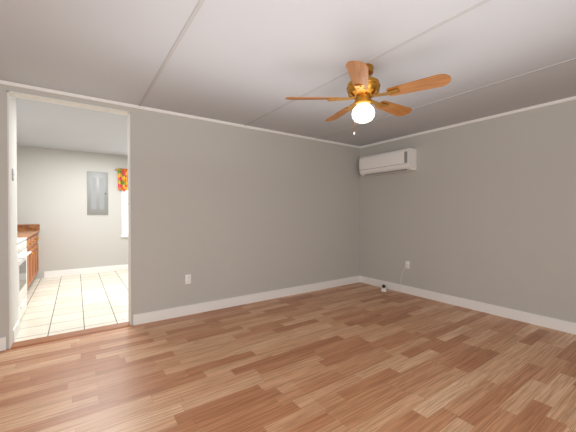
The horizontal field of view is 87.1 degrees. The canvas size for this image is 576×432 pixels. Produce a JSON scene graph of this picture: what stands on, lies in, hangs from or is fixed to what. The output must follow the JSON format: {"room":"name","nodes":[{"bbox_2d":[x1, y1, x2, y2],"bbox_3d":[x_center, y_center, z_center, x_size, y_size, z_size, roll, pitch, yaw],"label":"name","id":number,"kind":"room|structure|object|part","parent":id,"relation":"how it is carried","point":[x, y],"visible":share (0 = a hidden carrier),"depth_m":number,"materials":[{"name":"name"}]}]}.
{"room":"empty living room","nodes":[
{"label":"empty living room","id":0,"kind":"room"},
{"bbox_2d":[11,97,17,327],"bbox_3d":[-2.973,-0.032,2.807,0.650,2.470,0.390,0,1,-35],"label":"wall","id":1,"kind":"structure","parent":0,"point":[14,213],"depth_m":3.03,"materials":[{"name":"paint"}]},
{"bbox_2d":[13,320,19,341],"bbox_3d":[-2.705,1.144,3.015,0.014,0.115,0.375,0,1,-35],"label":"baseboard","id":2,"kind":"structure","parent":1,"relation":"attached to","point":[16,329],"depth_m":2.99,"materials":[{"name":"white wood"}]},
{"bbox_2d":[16,98,127,155],"bbox_3d":[-2.615,-1.364,5.072,4.090,0.150,3.710,0,1,-35],"label":"ceiling","id":3,"kind":"structure","parent":0,"point":[39,124],"depth_m":4.44,"materials":[{"name":"white paint"}]},
{"bbox_2d":[17,145,127,277],"bbox_3d":[-3.644,-0.143,6.554,4.090,2.620,0.120,0,1,-35],"label":"wall","id":4,"kind":"structure","parent":0,"point":[52,193],"depth_m":5.99,"materials":[{"name":"paint"}]},
{"bbox_2d":[44,264,127,277],"bbox_3d":[-3.339,1.108,6.698,3.200,0.115,0.014,0,1,-35],"label":"baseboard","id":5,"kind":"structure","parent":4,"relation":"attached to","point":[116,267],"depth_m":6.14,"materials":[{"name":"white wood"}]},
{"bbox_2d":[87,171,107,214],"bbox_3d":[-3.929,-0.465,6.261,0.370,0.890,0.026,0,1,-35],"label":"breaker panel","id":6,"kind":"object","parent":4,"relation":"attached to","point":[97,193],"visible":1,"depth_m":6.25,"materials":[{"name":"grey metal"}]},
{"bbox_2d":[115,168,127,190],"bbox_3d":[-3.103,-0.778,6.796,1.362,0.475,0.093,0,1,-35],"label":"valance","id":7,"kind":"object","parent":4,"relation":"attached to","point":[122,179],"visible":0.52,"depth_m":6.47,"materials":[{"name":"multicoloured fabric"}]},
{"bbox_2d":[121,190,127,236],"bbox_3d":[-3.124,-0.251,6.822,1.130,1.410,0.034,0,1,-35],"label":"kitchen window","id":8,"kind":"structure","parent":4,"relation":"in","point":[124,213],"depth_m":6.54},
{"bbox_2d":[0,84,359,348],"bbox_3d":[-1.229,-0.116,3.716,6.050,2.620,0.120,0,1,-35],"label":"wall","id":9,"kind":"structure","parent":0,"point":[219,211],"depth_m":3.93,"materials":[{"name":"paint"}]},
{"bbox_2d":[0,337,5,350],"bbox_3d":[-3.091,1.150,2.343,1.350,0.115,0.014,0,1,-35],"label":"baseboard","id":10,"kind":"structure","parent":9,"relation":"attached to","point":[3,339],"depth_m":2.71,"materials":[{"name":"white wood"}]},
{"bbox_2d":[7,91,130,348],"bbox_3d":[-2.155,0.035,3.069,0.990,2.330,0.132,0,1,-35],"label":"door frame","id":11,"kind":"structure","parent":9,"relation":"attached to","point":[10,94],"depth_m":2.84,"materials":[{"name":"paint"}]},
{"bbox_2d":[10,321,130,349],"bbox_3d":[-2.151,1.194,3.074,0.968,0.012,0.175,0,1,-35],"label":"trim","id":12,"kind":"structure","parent":9,"relation":"attached to","point":[42,340],"depth_m":3.02,"materials":[{"name":"brown wood"}]},
{"bbox_2d":[0,80,359,147],"bbox_3d":[-1.189,-1.199,3.648,6.050,0.032,0.019,0,1,-35],"label":"crown molding","id":13,"kind":"structure","parent":9,"relation":"attached to","point":[13,84],"depth_m":3.39,"materials":[{"name":"white wood"}]},
{"bbox_2d":[185,274,190,283],"bbox_3d":[-1.204,0.765,3.663,0.070,0.115,0.010,0,1,-35],"label":"electrical outlet","id":14,"kind":"object","parent":9,"relation":"attached to","point":[188,279],"visible":1,"depth_m":3.66,"materials":[{"name":"white plastic"}]},
{"bbox_2d":[133,276,359,325],"bbox_3d":[-0.212,1.131,4.359,3.620,0.115,0.014,0,1,-35],"label":"baseboard","id":15,"kind":"structure","parent":9,"relation":"attached to","point":[158,315],"depth_m":4.00,"materials":[{"name":"white wood"}]},
{"bbox_2d":[0,270,575,431],"bbox_3d":[-0.742,1.251,3.033,6.290,0.100,9.240,0,1,-35],"label":"floor","id":16,"kind":"structure","parent":0,"point":[359,357],"depth_m":2.41,"materials":[{"name":"brown wood"}]},
{"bbox_2d":[17,236,28,288],"bbox_3d":[-3.821,0.757,3.960,0.561,0.870,0.867,0,1,-35],"label":"base cabinet","id":17,"kind":"object","parent":16,"relation":"on","point":[27,239],"depth_m":4.44,"materials":[{"name":"brown wood"}]},
{"bbox_2d":[17,237,30,319],"bbox_3d":[-3.296,0.648,3.320,0.690,1.100,0.766,0,1,-35],"label":"range","id":18,"kind":"object","parent":16,"relation":"on","point":[22,253],"visible":0.23,"depth_m":3.45,"materials":[{"name":"metal"}]},
{"bbox_2d":[17,232,36,285],"bbox_3d":[-4.260,0.751,4.587,0.561,0.870,0.932,0,1,-35],"label":"base cabinet","id":19,"kind":"object","parent":16,"relation":"on","point":[32,235],"depth_m":4.97,"materials":[{"name":"brown wood"}]},
{"bbox_2d":[37,232,38,272],"bbox_3d":[-4.700,0.745,5.214,0.561,0.870,0.867,0,1,-35],"label":"base cabinet","id":20,"kind":"object","parent":16,"relation":"on","point":[37,232],"depth_m":5.66,"materials":[{"name":"brown wood"}]},
{"bbox_2d":[381,283,386,291],"bbox_3d":[1.504,1.119,4.759,0.095,0.131,0.092,0,1,-35],"label":"camera","id":21,"kind":"object","parent":16,"relation":"on","point":[383,286],"visible":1,"depth_m":4.73,"materials":[{"name":"white plastic"}]},
{"bbox_2d":[0,0,575,145],"bbox_3d":[0.357,-1.299,1.440,6.290,0.210,5.410,0,1,-35],"label":"ceiling","id":22,"kind":"structure","parent":0,"point":[243,62],"depth_m":2.27,"materials":[{"name":"white paint"}]},
{"bbox_2d":[138,0,575,138],"bbox_3d":[0.393,-1.192,1.528,3.872,0.006,5.271,0,1,-35],"label":"ceiling trim","id":23,"kind":"structure","parent":22,"relation":"attached to","point":[190,20],"depth_m":2.35,"materials":[{"name":"white wood"}]},
{"bbox_2d":[285,61,450,134],"bbox_3d":[0.652,-0.933,2.497,1.168,0.543,1.214,0,1,-35],"label":"ceiling fan","id":24,"kind":"object","parent":22,"relation":"hanging from","point":[363,88],"visible":1,"depth_m":2.38,"materials":[{"name":"brown wood"}]},
{"label":"blade","id":25,"kind":"part","parent":24,"relation":"part of","materials":[{"name":"brown wood"}]},
{"bbox_3d":[0.482,-0.959,2.861,0.144,0.006,0.435,-14,5,-17],"label":"blade","id":26,"kind":"part","parent":24,"relation":"part of","materials":[{"name":"brown wood"}]},
{"label":"blade","id":27,"kind":"part","parent":24,"relation":"part of","materials":[{"name":"brown wood"}]},
{"bbox_3d":[0.949,-0.958,2.710,0.435,0.006,0.144,0,-12,-36],"label":"blade","id":28,"kind":"part","parent":24,"relation":"part of","materials":[{"name":"brown wood"}]},
{"bbox_3d":[0.950,-0.953,2.219,0.435,0.006,0.144,0,-12,36],"label":"blade","id":29,"kind":"part","parent":24,"relation":"part of","materials":[{"name":"brown wood"}]},
{"bbox_2d":[360,100,575,322],"bbox_3d":[2.849,-0.111,3.270,0.120,2.620,5.530,0,1,-35],"label":"wall","id":30,"kind":"structure","parent":0,"point":[484,211],"depth_m":3.74,"materials":[{"name":"paint"}]},
{"bbox_2d":[359,148,415,175],"bbox_3d":[1.556,-0.835,4.818,0.212,0.328,0.920,0,1,-35],"label":"air conditioner","id":31,"kind":"object","parent":30,"relation":"attached to","point":[398,161],"visible":1,"depth_m":4.67,"materials":[{"name":"white plastic"}]},
{"bbox_2d":[360,276,575,334],"bbox_3d":[2.786,1.141,3.256,0.014,0.115,5.260,0,1,-35],"label":"baseboard","id":32,"kind":"structure","parent":30,"relation":"attached to","point":[509,313],"depth_m":3.75,"materials":[{"name":"white wood"}]},
{"bbox_2d":[360,96,575,147],"bbox_3d":[2.795,-1.195,3.215,0.019,0.032,5.220,0,1,-35],"label":"crown molding","id":33,"kind":"structure","parent":30,"relation":"attached to","point":[574,97],"depth_m":3.75,"materials":[{"name":"white wood"}]}
]}

